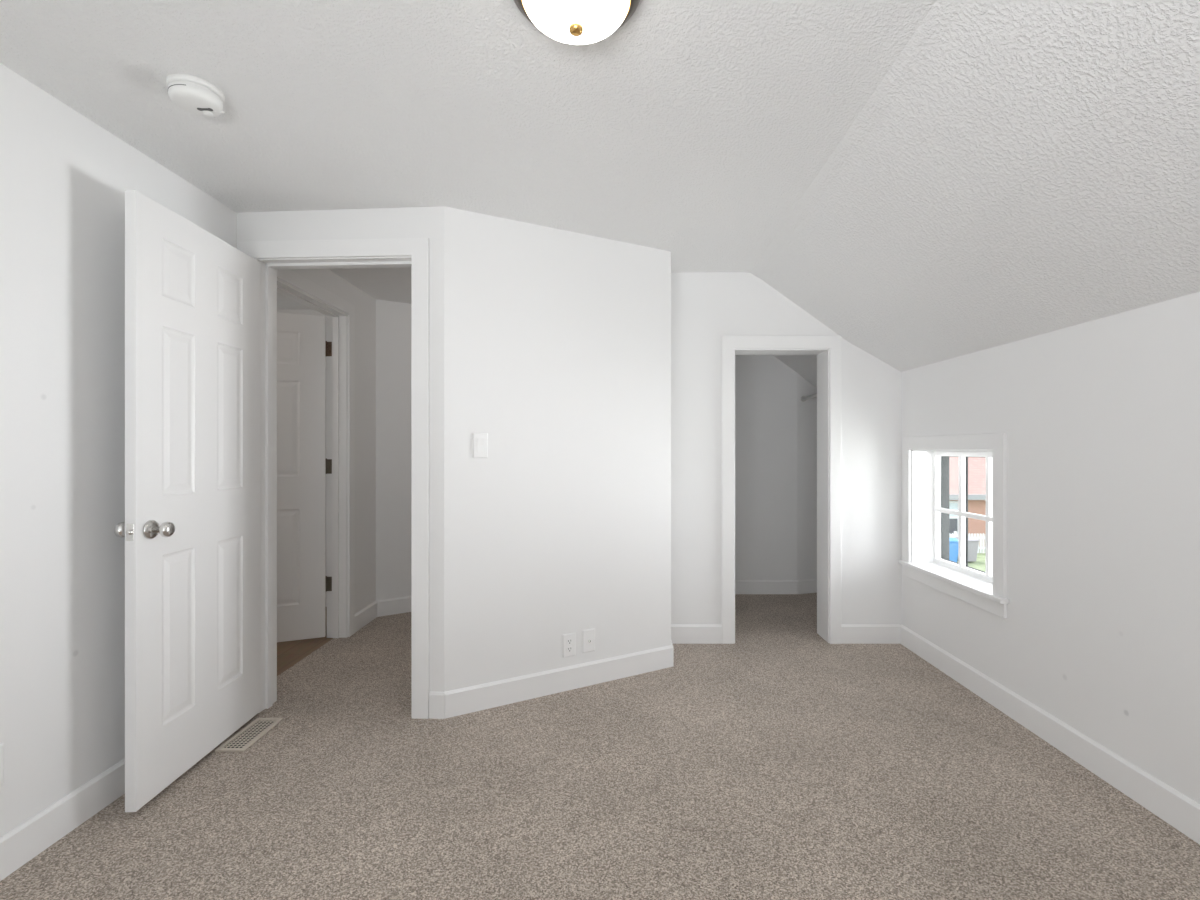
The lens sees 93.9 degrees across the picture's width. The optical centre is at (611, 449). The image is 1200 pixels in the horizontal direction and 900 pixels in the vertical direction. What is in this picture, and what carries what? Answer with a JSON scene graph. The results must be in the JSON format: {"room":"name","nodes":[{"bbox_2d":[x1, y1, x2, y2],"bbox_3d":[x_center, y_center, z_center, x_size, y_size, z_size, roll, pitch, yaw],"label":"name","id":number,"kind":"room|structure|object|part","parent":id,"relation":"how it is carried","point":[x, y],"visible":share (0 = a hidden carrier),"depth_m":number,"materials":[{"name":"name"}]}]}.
{"room":"empty attic bedroom","nodes":[
{"label":"empty attic bedroom","id":0,"kind":"room"},
{"bbox_2d":[0,63,375,836],"bbox_3d":[-1.768,0.045,1.280,0.135,2.410,5.500,0,0,0],"label":"wall","id":1,"kind":"structure","parent":0,"point":[65,178],"depth_m":1.76,"materials":[{"name":"white paint"}]},
{"bbox_2d":[0,758,124,880],"bbox_3d":[-1.708,1.143,0.605,0.013,0.115,3.910,0,0,0],"label":"baseboard","id":2,"kind":"structure","parent":1,"relation":"attached to","point":[18,846],"depth_m":1.72,"materials":[{"name":"white wood"}]},
{"bbox_2d":[114,190,260,811],"bbox_3d":[-1.587,0.166,2.175,0.172,2.028,0.727,0,0,-3],"label":"door","id":3,"kind":"structure","parent":1,"relation":"in","point":[191,528],"depth_m":2.07,"materials":[{"name":"white wood"}]},
{"bbox_3d":[-1.629,0.268,1.882,0.056,0.053,0.053,0,0,-3],"label":"knob","id":4,"kind":"part","parent":3,"relation":"part of","materials":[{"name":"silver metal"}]},
{"bbox_3d":[-1.569,0.268,1.823,0.023,0.056,0.002,0,0,-3],"label":"latch plate","id":5,"kind":"part","parent":3,"relation":"part of","materials":[{"name":"silver metal"}]},
{"bbox_3d":[-1.514,0.268,1.888,0.056,0.053,0.053,0,0,-3],"label":"knob","id":6,"kind":"part","parent":3,"relation":"part of","materials":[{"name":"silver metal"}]},
{"bbox_2d":[277,312,331,641],"bbox_3d":[-2.153,0.168,3.420,0.791,2.028,0.172,0,0,-22],"label":"door","id":7,"kind":"structure","parent":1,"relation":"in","point":[303,348],"depth_m":3.49,"materials":[{"name":"white wood"}]},
{"bbox_2d":[277,269,354,637],"bbox_3d":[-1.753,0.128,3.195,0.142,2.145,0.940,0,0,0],"label":"door frame","id":8,"kind":"structure","parent":1,"relation":"attached to","point":[336,319],"depth_m":3.58,"materials":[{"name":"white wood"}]},
{"bbox_2d":[355,601,376,631],"bbox_3d":[-1.694,1.143,3.848,0.013,0.115,0.365,0,0,0],"label":"baseboard","id":9,"kind":"structure","parent":1,"relation":"attached to","point":[366,615],"depth_m":3.83,"materials":[{"name":"white wood"}]},
{"bbox_2d":[237,206,443,692],"bbox_3d":[-1.230,0.045,2.596,0.964,2.410,0.120,0,0,3],"label":"wall","id":10,"kind":"structure","parent":0,"point":[407,222],"depth_m":2.52,"materials":[{"name":"white paint"}]},
{"bbox_2d":[239,238,428,718],"bbox_3d":[-1.252,0.127,2.590,0.873,2.146,0.142,0,0,3],"label":"door frame","id":11,"kind":"structure","parent":10,"relation":"attached to","point":[418,248],"depth_m":2.52,"materials":[{"name":"white wood"}]},
{"bbox_2d":[429,692,444,718],"bbox_3d":[-0.783,1.143,2.507,0.069,0.115,0.013,0,0,4],"label":"baseboard","id":12,"kind":"structure","parent":10,"relation":"attached to","point":[436,699],"depth_m":2.50,"materials":[{"name":"white wood"}]},
{"bbox_2d":[376,299,410,600],"bbox_3d":[-0.742,0.045,4.712,2.350,2.410,0.100,0,0,-33],"label":"wall","id":13,"kind":"structure","parent":0,"point":[393,319],"depth_m":4.09,"materials":[{"name":"white paint"}]},
{"bbox_2d":[377,596,410,616],"bbox_3d":[-0.711,1.143,4.665,2.350,0.115,0.013,0,0,-33],"label":"baseboard","id":14,"kind":"structure","parent":13,"relation":"attached to","point":[392,606],"depth_m":4.08,"materials":[{"name":"white wood"}]},
{"bbox_2d":[444,206,670,691],"bbox_3d":[-0.236,0.045,2.856,1.236,2.410,0.100,0,0,-29],"label":"wall","id":15,"kind":"structure","parent":0,"point":[557,342],"depth_m":2.76,"materials":[{"name":"white paint"}]},
{"bbox_2d":[473,433,487,457],"bbox_3d":[-0.607,-0.021,2.586,0.070,0.115,0.011,0,0,-29],"label":"light switch","id":16,"kind":"object","parent":15,"relation":"attached to","point":[480,440],"visible":1,"depth_m":2.58,"materials":[{"name":"white plastic"}]},
{"bbox_2d":[445,645,673,718],"bbox_3d":[-0.205,1.143,2.808,1.244,0.115,0.013,0,0,-29],"label":"baseboard","id":17,"kind":"structure","parent":15,"relation":"attached to","point":[462,701],"depth_m":2.75,"materials":[{"name":"white wood"}]},
{"bbox_2d":[563,632,575,657],"bbox_3d":[-0.214,0.978,2.806,0.070,0.115,0.008,0,0,-29],"label":"outlet","id":18,"kind":"object","parent":15,"relation":"attached to","point":[569,640],"visible":1,"depth_m":2.80,"materials":[{"name":"white plastic"}]},
{"bbox_2d":[566,646,572,651],"bbox_3d":[-0.212,0.998,2.804,0.034,0.027,0.003,0,0,-29],"label":"receptacle","id":19,"kind":"object","parent":18,"relation":"attached to","point":[568,648],"depth_m":2.80,"materials":[{"name":"grey plastic"}]},
{"bbox_2d":[583,628,594,652],"bbox_3d":[-0.115,0.974,2.858,0.070,0.115,0.014,0,0,-29],"label":"cable jack","id":20,"kind":"object","parent":15,"relation":"attached to","point":[589,634],"visible":1,"depth_m":2.86,"materials":[{"name":"white plastic"}]},
{"bbox_2d":[0,0,1199,386],"bbox_3d":[-0.850,-0.748,2.150,5.900,0.957,7.300,0,0,0],"label":"ceiling","id":21,"kind":"structure","parent":0,"point":[928,181],"depth_m":1.74,"materials":[{"name":"white paint"}]},
{"bbox_2d":[166,73,224,116],"bbox_3d":[-1.255,-1.061,1.690,0.142,0.059,0.142,0,0,0],"label":"smoke detector","id":22,"kind":"object","parent":21,"relation":"attached to","point":[195,95],"visible":1,"depth_m":1.66,"materials":[{"name":"white plastic"}]},
{"bbox_2d":[514,0,639,44],"bbox_3d":[-0.084,-1.035,1.310,0.308,0.127,0.308,0,0,0],"label":"ceiling light","id":23,"kind":"object","parent":21,"relation":"attached to","point":[576,22],"visible":1,"depth_m":1.31,"materials":[{"name":"white glass"}]},
{"bbox_2d":[0,593,1199,899],"bbox_3d":[-0.875,1.230,2.150,5.750,0.060,7.300,0,0,0],"label":"floor","id":24,"kind":"structure","parent":0,"point":[782,761],"depth_m":1.92,"materials":[{"name":"brown carpet"}]},
{"bbox_2d":[215,718,282,751],"bbox_3d":[-1.520,1.195,2.357,0.116,0.008,0.272,0,0,0],"label":"floor vent","id":25,"kind":"object","parent":24,"relation":"in","point":[241,741],"visible":1,"depth_m":2.34,"materials":[{"name":"beige metal"}]},
{"bbox_2d":[224,720,273,747],"bbox_3d":[-1.520,1.192,2.357,0.082,0.001,0.234,0,0,0],"label":"grille","id":26,"kind":"object","parent":25,"relation":"attached to","point":[256,729],"depth_m":2.35,"materials":[{"name":"beige metal"}]},
{"bbox_2d":[735,355,796,579],"bbox_3d":[1.048,0.045,4.710,0.995,2.410,0.080,0,0,0],"label":"wall","id":27,"kind":"structure","parent":0,"point":[765,386],"depth_m":4.67,"materials":[{"name":"white paint"}]},
{"bbox_2d":[735,580,797,593],"bbox_3d":[1.083,1.143,4.663,0.925,0.115,0.013,0,0,0],"label":"baseboard","id":28,"kind":"structure","parent":27,"relation":"attached to","point":[741,586],"depth_m":4.66,"materials":[{"name":"white wood"}]},
{"bbox_2d":[671,272,900,624],"bbox_3d":[1.039,0.045,3.575,1.622,2.410,0.185,0,0,0],"label":"wall","id":29,"kind":"structure","parent":0,"point":[705,306],"depth_m":3.48,"materials":[{"name":"white paint"}]},
{"bbox_2d":[671,624,721,643],"bbox_3d":[0.511,1.143,3.475,0.340,0.115,0.013,0,0,0],"label":"baseboard","id":30,"kind":"structure","parent":29,"relation":"attached to","point":[680,633],"depth_m":3.47,"materials":[{"name":"white wood"}]},
{"bbox_2d":[722,335,840,643],"bbox_3d":[1.050,0.245,3.567,0.739,1.910,0.207,0,0,0],"label":"door frame","id":31,"kind":"structure","parent":29,"relation":"attached to","point":[730,343],"depth_m":3.46,"materials":[{"name":"white wood"}]},
{"bbox_2d":[841,624,899,643],"bbox_3d":[1.603,1.143,3.475,0.367,0.115,0.013,0,0,0],"label":"baseboard","id":32,"kind":"structure","parent":29,"relation":"attached to","point":[850,633],"depth_m":3.47,"materials":[{"name":"white wood"}]},
{"bbox_2d":[797,373,816,579],"bbox_3d":[1.687,0.045,4.751,0.317,2.410,0.080,0,0,-16],"label":"wall","id":33,"kind":"structure","parent":0,"point":[806,410],"depth_m":4.69,"materials":[{"name":"white paint"}]},
{"bbox_2d":[797,579,816,593],"bbox_3d":[1.674,1.143,4.701,0.266,0.115,0.013,0,0,-16],"label":"baseboard","id":34,"kind":"structure","parent":33,"relation":"attached to","point":[806,586],"depth_m":4.68,"materials":[{"name":"white wood"}]},
{"bbox_2d":[801,393,816,401],"bbox_3d":[1.600,-0.428,4.176,0.048,0.048,1.019,0,0,0],"label":"closet rod","id":35,"kind":"object","parent":33,"relation":"attached to","point":[803,398],"visible":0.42,"depth_m":4.53,"materials":[{"name":"white metal"}]},
{"bbox_2d":[901,292,1199,803],"bbox_3d":[1.900,0.357,1.021,0.200,1.785,4.982,0,0,0],"label":"wall","id":36,"kind":"structure","parent":0,"point":[1100,418],"depth_m":2.09,"materials":[{"name":"white paint"}]},
{"bbox_2d":[899,433,1008,617],"bbox_3d":[1.887,0.344,2.989,0.255,0.845,0.906,0,0,0],"label":"window","id":37,"kind":"structure","parent":36,"relation":"in","point":[931,566],"depth_m":3.09,"materials":[{"name":"white wood"}]},
{"bbox_3d":[1.992,0.346,2.994,0.047,0.693,0.740,0,0,0],"label":"storm frame","id":38,"kind":"part","parent":37,"relation":"part of","materials":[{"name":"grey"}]},
{"bbox_3d":[1.847,0.686,2.989,0.175,0.022,0.906,0,0,0],"label":"sill","id":39,"kind":"part","parent":37,"relation":"part of","materials":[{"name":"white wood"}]},
{"bbox_3d":[1.942,0.340,2.994,0.035,0.672,0.728,0,0,0],"label":"sash","id":40,"kind":"part","parent":37,"relation":"part of","materials":[{"name":"white plastic"}]},
{"bbox_2d":[900,625,1199,844],"bbox_3d":[1.794,1.143,1.066,0.013,0.115,4.832,0,0,0],"label":"baseboard","id":41,"kind":"structure","parent":36,"relation":"attached to","point":[1181,812],"depth_m":2.16,"materials":[{"name":"white wood"}]},
{"label":"outside","id":42,"kind":"structure","parent":0,"visible":0},
{"bbox_2d":[957,549,985,571],"bbox_3d":[31.100,4.890,25.000,57.800,0.100,90.000,0,0,0],"label":"ground","id":43,"kind":"structure","parent":42,"point":[980,564],"depth_m":23.88,"materials":[{"name":"green plant"}]},
{"bbox_2d":[949,538,957,561],"bbox_3d":[14.420,4.305,24.023,0.620,1.070,0.766,0,0,0],"label":"trash bin","id":44,"kind":"object","parent":43,"relation":"on","point":[953,542],"visible":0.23,"depth_m":23.71,"materials":[{"name":"blue plastic"}]},
{"bbox_3d":[14.420,3.830,24.000,0.620,0.120,0.720,0,0,0],"label":"lid","id":45,"kind":"part","parent":44,"relation":"part of","materials":[{"name":"blue plastic"}]},
{"bbox_2d":[949,457,985,546],"bbox_3d":[19.000,1.715,32.915,14.800,6.250,11.070,0,0,0],"label":"building","id":46,"kind":"structure","parent":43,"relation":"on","point":[976,465],"depth_m":28.00,"materials":[{"name":"red brick"}]},
{"bbox_3d":[16.675,3.805,27.975,1.150,0.770,0.010,0,0,0],"label":"pane","id":47,"kind":"part","parent":46,"relation":"part of","materials":[{"name":"clear glass"}]},
{"bbox_3d":[16.675,2.980,27.975,1.150,0.680,0.010,0,0,0],"label":"pane","id":48,"kind":"part","parent":46,"relation":"part of","materials":[{"name":"blue"}]},
{"bbox_2d":[955,537,979,561],"bbox_3d":[15.360,4.305,24.223,0.620,1.070,0.766,0,0,0],"label":"trash bin","id":49,"kind":"object","parent":43,"relation":"on","point":[973,542],"visible":0.53,"depth_m":23.91,"materials":[{"name":"grey plastic"}]},
{"bbox_3d":[15.360,3.830,24.200,0.620,0.120,0.720,0,0,0],"label":"lid","id":50,"kind":"part","parent":49,"relation":"part of","materials":[{"name":"grey plastic"}]},
{"bbox_2d":[949,531,985,552],"bbox_3d":[16.000,4.325,26.065,8.200,1.070,0.150,0,0,0],"label":"picket fence","id":51,"kind":"object","parent":43,"relation":"on","point":[982,537],"visible":0.11,"depth_m":25.99,"materials":[{"name":"white wood"}]}
]}

